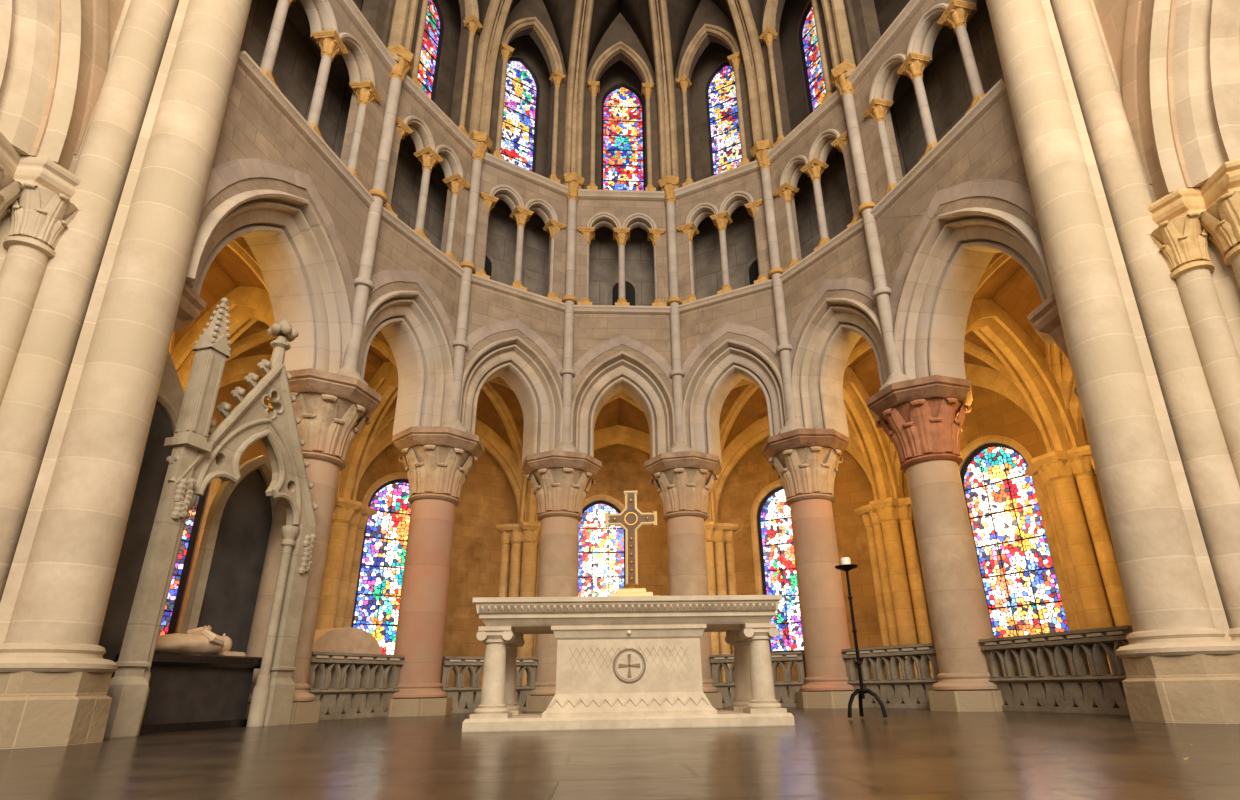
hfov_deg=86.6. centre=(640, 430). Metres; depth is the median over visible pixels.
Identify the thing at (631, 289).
door
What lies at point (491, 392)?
trim
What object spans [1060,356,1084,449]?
trim
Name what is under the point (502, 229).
wall
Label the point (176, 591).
window
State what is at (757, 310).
wall
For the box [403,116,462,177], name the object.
trim
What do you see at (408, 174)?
wall
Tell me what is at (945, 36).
passage
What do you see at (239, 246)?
trim
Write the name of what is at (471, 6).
trim
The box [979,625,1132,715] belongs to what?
balustrade
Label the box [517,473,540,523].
trim
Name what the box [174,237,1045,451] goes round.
ceiling
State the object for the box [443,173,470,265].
colonnette
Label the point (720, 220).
colonnette
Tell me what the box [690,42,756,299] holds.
wall
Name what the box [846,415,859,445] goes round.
trim
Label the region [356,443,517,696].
wall
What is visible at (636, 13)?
ceiling
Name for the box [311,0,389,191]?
wall
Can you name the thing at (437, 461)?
stone column
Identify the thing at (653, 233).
colonnette
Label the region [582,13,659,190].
arch
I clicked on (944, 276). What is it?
arch
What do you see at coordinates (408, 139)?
passage
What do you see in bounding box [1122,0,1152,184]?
trim
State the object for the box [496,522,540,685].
clustered column
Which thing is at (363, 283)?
shaft
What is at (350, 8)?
trim
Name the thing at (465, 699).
balustrade
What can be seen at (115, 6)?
wall
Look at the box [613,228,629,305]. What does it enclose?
colonnette
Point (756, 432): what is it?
trim
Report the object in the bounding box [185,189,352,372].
arch
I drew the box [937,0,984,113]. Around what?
colonnette
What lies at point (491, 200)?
colonnette
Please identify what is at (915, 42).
trim
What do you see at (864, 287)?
trim
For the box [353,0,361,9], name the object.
wall
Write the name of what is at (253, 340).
trim
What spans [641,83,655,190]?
shaft
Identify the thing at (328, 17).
trim
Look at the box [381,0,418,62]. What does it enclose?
rib
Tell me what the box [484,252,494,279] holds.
door
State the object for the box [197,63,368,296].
wall
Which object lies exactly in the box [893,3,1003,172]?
wall
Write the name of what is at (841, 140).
colonnette
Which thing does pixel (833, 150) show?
passage
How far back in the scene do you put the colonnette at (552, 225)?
16.34 m
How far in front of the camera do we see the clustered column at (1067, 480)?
12.60 m
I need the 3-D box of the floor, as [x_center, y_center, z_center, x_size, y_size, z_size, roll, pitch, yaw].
[0.077,2.998,6.329,24.000,0.200,28.000,0,-21,-3]
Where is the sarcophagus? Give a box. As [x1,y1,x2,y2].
[111,652,261,734]
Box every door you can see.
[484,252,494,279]
[609,278,638,305]
[745,256,758,285]
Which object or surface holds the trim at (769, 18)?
attached to the wall at (851, 258)
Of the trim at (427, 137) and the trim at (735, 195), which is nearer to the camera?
the trim at (427, 137)
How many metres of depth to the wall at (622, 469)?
19.09 m
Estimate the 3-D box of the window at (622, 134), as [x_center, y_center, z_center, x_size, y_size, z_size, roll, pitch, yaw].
[-0.508,-8.658,19.561,1.300,4.353,0.150,0,-21,-3]
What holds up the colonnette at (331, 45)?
on the trim at (245, 61)
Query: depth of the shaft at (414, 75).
14.57 m
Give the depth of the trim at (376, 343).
14.16 m
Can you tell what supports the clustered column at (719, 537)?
on the floor
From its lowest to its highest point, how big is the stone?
1.470 m
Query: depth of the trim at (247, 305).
12.47 m
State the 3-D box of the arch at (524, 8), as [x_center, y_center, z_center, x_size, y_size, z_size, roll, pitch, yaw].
[-3.049,-10.121,18.134,2.797,8.280,0.340,13,-25,-31]
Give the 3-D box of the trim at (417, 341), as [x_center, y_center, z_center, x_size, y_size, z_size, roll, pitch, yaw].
[-4.780,-1.444,12.736,1.020,2.685,2.440,-11,-24,25]
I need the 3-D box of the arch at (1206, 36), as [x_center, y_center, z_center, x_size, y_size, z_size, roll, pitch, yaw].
[7.358,-6.015,6.442,1.680,4.687,5.320,0,-21,-3]
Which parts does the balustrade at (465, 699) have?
rail, rail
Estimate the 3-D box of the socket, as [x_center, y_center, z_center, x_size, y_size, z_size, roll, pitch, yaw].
[-0.098,1.845,7.760,0.220,0.065,0.220,-2,-21,2]
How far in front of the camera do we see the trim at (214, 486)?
12.96 m
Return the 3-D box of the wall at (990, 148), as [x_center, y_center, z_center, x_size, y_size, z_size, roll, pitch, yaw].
[5.478,-2.944,10.880,1.056,3.810,3.428,6,-22,-18]
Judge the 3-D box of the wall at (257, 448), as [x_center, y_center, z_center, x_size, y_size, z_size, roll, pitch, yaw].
[-8.840,1.366,13.867,0.600,8.600,5.413,-11,-24,25]
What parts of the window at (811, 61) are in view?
frame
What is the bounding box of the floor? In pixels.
[0,702,1239,799]
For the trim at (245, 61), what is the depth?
12.62 m
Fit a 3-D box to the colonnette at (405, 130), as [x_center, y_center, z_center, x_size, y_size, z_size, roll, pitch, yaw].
[-5.013,-5.201,13.214,0.440,2.320,0.440,-11,-24,25]
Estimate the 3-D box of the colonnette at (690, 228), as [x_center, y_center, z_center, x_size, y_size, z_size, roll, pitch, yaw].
[1.244,-4.061,16.404,0.440,2.320,0.440,-11,-24,25]
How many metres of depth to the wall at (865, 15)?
14.17 m
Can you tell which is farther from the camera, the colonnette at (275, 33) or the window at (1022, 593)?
the window at (1022, 593)
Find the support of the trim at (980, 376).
attached to the wall at (992, 413)
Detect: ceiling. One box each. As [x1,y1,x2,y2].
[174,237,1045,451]
[478,0,831,112]
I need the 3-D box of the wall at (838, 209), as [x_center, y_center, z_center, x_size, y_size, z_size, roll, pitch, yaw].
[4.860,-8.912,16.812,0.400,11.740,3.252,13,-25,-31]
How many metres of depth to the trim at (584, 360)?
15.51 m
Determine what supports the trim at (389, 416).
attached to the wall at (487, 499)
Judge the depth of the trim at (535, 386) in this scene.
14.76 m
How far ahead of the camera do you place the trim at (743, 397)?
18.18 m
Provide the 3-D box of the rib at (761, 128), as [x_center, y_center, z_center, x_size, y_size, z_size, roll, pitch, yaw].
[1.540,-11.083,16.162,0.860,8.296,4.752,-19,-28,38]
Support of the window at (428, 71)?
in the wall at (408, 174)
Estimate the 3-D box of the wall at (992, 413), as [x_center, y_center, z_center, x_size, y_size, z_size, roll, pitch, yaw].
[8.107,1.455,14.823,0.600,8.600,5.413,13,-25,-31]
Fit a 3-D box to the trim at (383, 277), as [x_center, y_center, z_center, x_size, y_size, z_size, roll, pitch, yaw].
[-4.441,-2.262,12.864,0.028,1.992,3.000,-11,-24,25]
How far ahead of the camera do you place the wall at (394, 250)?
14.04 m
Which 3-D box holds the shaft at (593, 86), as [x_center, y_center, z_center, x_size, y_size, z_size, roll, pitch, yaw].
[-1.279,-7.949,17.889,0.340,3.800,0.340,0,-21,-3]
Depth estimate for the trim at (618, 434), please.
19.32 m
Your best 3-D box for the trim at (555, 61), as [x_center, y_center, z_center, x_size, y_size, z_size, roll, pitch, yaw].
[-3.002,-10.758,18.288,1.880,1.817,0.350,13,-25,-31]
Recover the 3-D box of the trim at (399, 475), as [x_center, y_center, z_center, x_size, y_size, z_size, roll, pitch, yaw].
[-6.050,3.230,16.369,2.020,4.560,0.140,13,-25,-31]
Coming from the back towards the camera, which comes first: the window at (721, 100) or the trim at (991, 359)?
the window at (721, 100)
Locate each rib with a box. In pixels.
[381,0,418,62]
[469,0,512,152]
[563,0,593,188]
[648,0,679,190]
[726,0,772,159]
[821,0,861,88]
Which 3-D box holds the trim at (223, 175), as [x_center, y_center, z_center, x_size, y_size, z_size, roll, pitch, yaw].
[-5.333,-2.831,10.150,0.114,2.806,4.014,-4,-22,9]
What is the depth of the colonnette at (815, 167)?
14.54 m
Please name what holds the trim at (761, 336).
attached to the wall at (757, 310)
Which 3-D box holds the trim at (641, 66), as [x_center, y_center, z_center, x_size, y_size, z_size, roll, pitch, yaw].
[-0.569,-10.504,19.043,1.880,1.817,0.350,0,-21,-3]
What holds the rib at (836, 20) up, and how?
attached to the ceiling at (636, 13)
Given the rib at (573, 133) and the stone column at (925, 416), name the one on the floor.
the stone column at (925, 416)
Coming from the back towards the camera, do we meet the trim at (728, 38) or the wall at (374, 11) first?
the trim at (728, 38)
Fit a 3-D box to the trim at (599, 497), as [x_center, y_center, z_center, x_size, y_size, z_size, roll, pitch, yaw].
[-1.101,3.934,18.250,1.780,4.461,0.140,0,-21,-3]
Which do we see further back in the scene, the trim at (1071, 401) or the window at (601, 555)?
the window at (601, 555)
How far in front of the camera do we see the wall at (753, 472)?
17.40 m
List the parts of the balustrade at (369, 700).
rail, rail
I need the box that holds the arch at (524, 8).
[488,0,566,183]
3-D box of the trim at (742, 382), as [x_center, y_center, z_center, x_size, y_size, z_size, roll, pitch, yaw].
[2.106,-0.324,16.313,2.550,3.008,0.325,9,-23,-24]
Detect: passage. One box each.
[275,0,349,86]
[347,86,444,177]
[797,146,838,184]
[893,0,985,104]
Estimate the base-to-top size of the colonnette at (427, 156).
2.320 m
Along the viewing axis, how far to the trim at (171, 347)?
12.47 m
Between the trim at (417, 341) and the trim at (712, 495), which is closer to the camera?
the trim at (417, 341)
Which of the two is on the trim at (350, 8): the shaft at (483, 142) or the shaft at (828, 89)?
the shaft at (828, 89)
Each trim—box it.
[0,0,80,162]
[73,0,108,154]
[169,332,174,354]
[171,286,274,393]
[174,435,220,632]
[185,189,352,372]
[202,158,358,370]
[219,355,341,497]
[225,329,274,362]
[227,237,267,290]
[237,51,1006,314]
[300,0,374,88]
[337,0,926,201]
[338,362,397,500]
[350,418,537,522]
[351,472,407,623]
[357,290,452,435]
[369,269,454,361]
[370,337,396,367]
[372,404,395,442]
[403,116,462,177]
[459,336,562,463]
[464,0,478,27]
[465,318,562,385]
[482,381,522,475]
[489,185,557,224]
[490,377,511,389]
[500,17,562,72]
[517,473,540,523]
[536,425,711,522]
[571,351,674,458]
[572,334,672,387]
[583,494,624,511]
[586,212,656,231]
[587,41,653,89]
[605,396,619,404]
[620,396,643,412]
[678,24,741,77]
[682,322,779,386]
[683,339,786,464]
[685,191,753,226]
[704,484,716,522]
[709,415,893,522]
[719,383,758,453]
[733,379,751,388]
[750,480,781,594]
[763,0,777,38]
[780,129,840,186]
[789,277,876,363]
[791,298,888,437]
[843,367,903,499]
[845,341,871,368]
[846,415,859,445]
[869,3,967,104]
[884,427,890,446]
[885,179,1036,377]
[887,363,1072,497]
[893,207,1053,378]
[958,435,1075,630]
[964,340,1020,390]
[965,299,1086,452]
[975,252,1010,293]
[1045,343,1064,389]
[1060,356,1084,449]
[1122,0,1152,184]
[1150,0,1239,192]
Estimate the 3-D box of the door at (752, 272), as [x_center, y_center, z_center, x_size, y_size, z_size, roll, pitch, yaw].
[3.051,-3.659,16.453,0.780,1.670,0.090,-11,-24,25]
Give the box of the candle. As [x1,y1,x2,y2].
[840,556,850,564]
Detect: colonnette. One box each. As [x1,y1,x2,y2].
[260,0,295,89]
[307,30,347,142]
[347,80,381,184]
[383,116,412,216]
[414,146,442,241]
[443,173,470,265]
[474,192,498,278]
[510,206,533,290]
[543,219,565,301]
[578,227,594,304]
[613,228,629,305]
[647,228,665,305]
[677,222,698,303]
[710,210,732,293]
[744,199,769,283]
[772,182,798,271]
[800,157,829,250]
[831,130,861,227]
[862,98,896,199]
[897,52,937,159]
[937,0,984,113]
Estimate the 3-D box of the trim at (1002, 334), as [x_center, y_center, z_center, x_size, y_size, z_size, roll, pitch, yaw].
[7.035,-1.193,13.052,4.358,3.119,0.650,11,-24,-27]
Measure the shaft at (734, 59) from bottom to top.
3.800 m
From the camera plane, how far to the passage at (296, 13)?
12.76 m
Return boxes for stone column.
[245,368,381,723]
[384,426,484,716]
[521,450,601,710]
[644,450,724,707]
[760,428,858,707]
[866,375,1003,710]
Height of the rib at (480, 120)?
8.296 m
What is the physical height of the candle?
0.136 m
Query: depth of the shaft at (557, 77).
17.64 m
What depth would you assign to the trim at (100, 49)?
8.06 m
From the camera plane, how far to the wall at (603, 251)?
17.95 m
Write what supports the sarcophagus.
on the floor
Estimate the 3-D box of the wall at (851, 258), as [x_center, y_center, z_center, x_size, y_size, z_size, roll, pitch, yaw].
[4.146,-7.341,15.635,0.880,15.500,2.963,13,-25,-31]
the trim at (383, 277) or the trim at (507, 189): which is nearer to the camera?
the trim at (383, 277)
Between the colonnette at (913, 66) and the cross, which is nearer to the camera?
the cross
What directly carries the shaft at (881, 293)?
on the stone column at (925, 416)
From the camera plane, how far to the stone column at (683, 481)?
14.08 m
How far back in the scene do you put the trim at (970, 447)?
13.63 m
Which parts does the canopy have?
panel, arch moulding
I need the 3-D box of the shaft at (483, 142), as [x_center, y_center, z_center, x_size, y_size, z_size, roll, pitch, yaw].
[-3.820,-3.443,14.498,0.628,7.660,0.628,-19,-28,38]
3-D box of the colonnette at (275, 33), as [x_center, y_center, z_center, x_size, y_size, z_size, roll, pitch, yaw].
[-5.787,-6.274,10.434,0.440,2.320,0.440,-3,-21,5]
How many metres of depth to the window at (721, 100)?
19.04 m
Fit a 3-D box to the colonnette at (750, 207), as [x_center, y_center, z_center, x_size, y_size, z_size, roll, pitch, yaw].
[2.849,-4.380,15.655,0.440,2.320,0.440,-11,-24,25]
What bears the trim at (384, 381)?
attached to the wall at (394, 250)
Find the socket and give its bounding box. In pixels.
[623,583,640,588]
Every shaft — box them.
[335,44,413,385]
[410,0,428,88]
[440,130,492,431]
[458,15,482,137]
[492,42,513,159]
[549,70,565,182]
[553,172,583,451]
[587,81,599,189]
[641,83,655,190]
[658,175,692,452]
[676,74,693,185]
[727,52,749,165]
[750,139,804,433]
[759,27,784,146]
[811,0,833,102]
[830,61,910,390]
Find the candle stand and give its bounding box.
[835,564,886,717]
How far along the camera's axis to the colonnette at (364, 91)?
12.55 m
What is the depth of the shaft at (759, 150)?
14.76 m
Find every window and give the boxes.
[158,484,208,635]
[351,479,411,654]
[418,0,443,101]
[501,57,538,172]
[578,501,625,596]
[601,84,645,190]
[706,62,741,175]
[757,486,803,652]
[799,2,825,113]
[960,443,1068,637]
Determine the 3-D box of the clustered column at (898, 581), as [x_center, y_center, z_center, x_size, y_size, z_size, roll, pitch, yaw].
[6.237,3.956,15.649,1.840,4.600,0.902,-19,-28,38]
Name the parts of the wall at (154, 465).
sill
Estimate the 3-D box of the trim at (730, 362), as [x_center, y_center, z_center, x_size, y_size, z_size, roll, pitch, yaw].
[2.222,-0.713,14.910,2.440,2.685,1.020,-11,-24,25]
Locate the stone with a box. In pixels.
[311,627,381,688]
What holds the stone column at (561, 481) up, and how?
on the floor
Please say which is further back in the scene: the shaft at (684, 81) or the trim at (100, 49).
the shaft at (684, 81)
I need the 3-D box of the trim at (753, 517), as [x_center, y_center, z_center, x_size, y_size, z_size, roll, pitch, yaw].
[3.954,3.502,17.498,1.900,4.561,0.140,-11,-24,25]
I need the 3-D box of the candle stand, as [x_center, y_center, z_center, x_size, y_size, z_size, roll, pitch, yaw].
[2.640,2.590,8.166,0.447,1.784,0.430,0,-21,-3]
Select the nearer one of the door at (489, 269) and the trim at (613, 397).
the door at (489, 269)
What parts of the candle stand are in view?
stem, leg, leg, leg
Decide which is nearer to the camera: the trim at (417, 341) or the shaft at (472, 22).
the trim at (417, 341)
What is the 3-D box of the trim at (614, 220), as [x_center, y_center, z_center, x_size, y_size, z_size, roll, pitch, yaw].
[-0.483,-5.315,17.029,1.810,0.523,0.430,0,-21,-3]
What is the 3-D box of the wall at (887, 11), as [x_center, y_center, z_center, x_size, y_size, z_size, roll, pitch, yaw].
[6.397,-11.671,14.567,0.769,8.280,3.685,10,-24,-26]
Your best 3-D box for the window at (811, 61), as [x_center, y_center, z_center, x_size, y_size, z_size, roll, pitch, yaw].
[4.773,-9.708,17.097,0.150,4.353,1.300,13,-25,-31]
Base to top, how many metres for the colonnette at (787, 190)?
2.320 m
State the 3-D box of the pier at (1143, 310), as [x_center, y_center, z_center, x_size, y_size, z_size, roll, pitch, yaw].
[6.723,-6.737,10.142,3.862,20.500,2.536,-3,-21,5]
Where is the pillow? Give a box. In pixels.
[214,651,245,655]
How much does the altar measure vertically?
1.310 m
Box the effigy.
[155,625,245,655]
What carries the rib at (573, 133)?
attached to the ceiling at (636, 13)
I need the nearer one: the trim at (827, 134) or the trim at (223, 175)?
the trim at (223, 175)
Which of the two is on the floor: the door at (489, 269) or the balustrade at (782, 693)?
the balustrade at (782, 693)
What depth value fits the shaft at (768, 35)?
16.59 m
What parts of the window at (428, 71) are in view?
frame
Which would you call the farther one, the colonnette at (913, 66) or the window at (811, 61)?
the window at (811, 61)
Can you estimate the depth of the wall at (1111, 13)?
8.62 m
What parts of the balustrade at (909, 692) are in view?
rail, rail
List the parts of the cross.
cross panel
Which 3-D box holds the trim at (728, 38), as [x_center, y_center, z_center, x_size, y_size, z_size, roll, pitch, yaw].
[1.935,-10.732,18.566,1.880,1.817,0.350,-11,-24,25]
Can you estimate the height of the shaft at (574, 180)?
7.660 m
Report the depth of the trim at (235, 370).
14.18 m
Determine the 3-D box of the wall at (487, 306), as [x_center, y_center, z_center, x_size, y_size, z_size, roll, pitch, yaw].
[-3.043,-2.837,15.479,3.055,7.220,0.880,13,-25,-31]
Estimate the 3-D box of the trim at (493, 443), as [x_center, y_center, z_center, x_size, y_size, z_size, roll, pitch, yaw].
[-5.213,0.863,17.674,5.307,3.029,0.520,13,-25,-31]
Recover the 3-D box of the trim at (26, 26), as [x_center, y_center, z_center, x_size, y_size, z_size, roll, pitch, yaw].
[-7.121,-6.092,5.626,1.610,4.687,5.320,0,-21,-3]
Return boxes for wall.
[26,0,125,170]
[98,350,183,660]
[175,378,272,632]
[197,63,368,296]
[240,0,344,149]
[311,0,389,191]
[332,0,460,249]
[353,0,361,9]
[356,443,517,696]
[362,0,394,43]
[367,0,480,363]
[440,35,550,296]
[463,163,567,395]
[572,199,672,397]
[585,444,668,595]
[589,60,654,305]
[674,0,781,398]
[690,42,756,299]
[718,436,886,701]
[760,0,878,368]
[779,0,906,258]
[844,0,880,64]
[853,0,987,204]
[874,0,909,35]
[876,92,1040,325]
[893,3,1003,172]
[902,385,1088,674]
[1093,0,1199,199]
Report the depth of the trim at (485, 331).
14.89 m
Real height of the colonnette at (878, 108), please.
2.320 m
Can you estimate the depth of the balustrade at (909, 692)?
10.94 m
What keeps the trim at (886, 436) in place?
attached to the wall at (992, 413)
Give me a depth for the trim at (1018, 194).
10.76 m
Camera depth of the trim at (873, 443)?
16.50 m
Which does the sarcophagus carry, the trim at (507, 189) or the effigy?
the effigy
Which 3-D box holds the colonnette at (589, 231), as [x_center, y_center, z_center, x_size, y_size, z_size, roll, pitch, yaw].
[-1.359,-3.997,16.456,0.440,2.320,0.440,0,-21,-3]
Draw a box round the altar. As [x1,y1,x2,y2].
[462,595,794,732]
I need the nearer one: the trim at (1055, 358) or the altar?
the altar
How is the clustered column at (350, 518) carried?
on the floor
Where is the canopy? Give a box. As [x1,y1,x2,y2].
[103,298,317,738]
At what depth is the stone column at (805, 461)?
12.61 m
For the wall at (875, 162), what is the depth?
13.08 m
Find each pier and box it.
[0,0,251,748]
[986,0,1239,723]
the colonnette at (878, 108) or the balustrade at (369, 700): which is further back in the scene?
the colonnette at (878, 108)
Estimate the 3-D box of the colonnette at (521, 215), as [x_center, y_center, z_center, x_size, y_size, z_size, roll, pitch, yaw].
[-2.895,-4.247,15.751,0.440,2.320,0.440,13,-25,-31]
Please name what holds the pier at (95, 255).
on the floor
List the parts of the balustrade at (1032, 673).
rail, rail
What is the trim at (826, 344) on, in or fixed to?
attached to the wall at (851, 258)
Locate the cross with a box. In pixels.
[605,491,659,595]
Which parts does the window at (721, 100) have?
frame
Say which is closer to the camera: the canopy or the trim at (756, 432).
the canopy
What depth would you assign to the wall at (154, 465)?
7.95 m
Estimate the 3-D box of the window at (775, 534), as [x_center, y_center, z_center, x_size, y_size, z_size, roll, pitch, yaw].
[4.021,3.623,17.590,1.580,4.400,0.150,-11,-24,25]
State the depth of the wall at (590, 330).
15.87 m
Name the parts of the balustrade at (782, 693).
rail, rail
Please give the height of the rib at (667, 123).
8.296 m
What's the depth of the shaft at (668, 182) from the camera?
15.80 m
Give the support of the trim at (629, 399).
attached to the wall at (622, 469)
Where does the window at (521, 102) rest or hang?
in the wall at (502, 229)
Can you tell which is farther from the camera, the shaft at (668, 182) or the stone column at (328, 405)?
the shaft at (668, 182)
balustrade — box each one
[307,651,404,720]
[441,656,537,713]
[710,651,805,707]
[842,643,938,708]
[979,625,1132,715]
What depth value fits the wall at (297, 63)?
12.47 m
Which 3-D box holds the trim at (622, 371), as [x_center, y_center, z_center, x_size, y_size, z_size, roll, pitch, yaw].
[-0.417,-0.472,15.412,2.440,2.685,1.020,0,-21,-3]
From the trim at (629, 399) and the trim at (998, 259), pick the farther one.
the trim at (629, 399)
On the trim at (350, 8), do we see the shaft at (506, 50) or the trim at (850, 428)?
the shaft at (506, 50)
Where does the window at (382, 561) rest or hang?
in the wall at (487, 499)

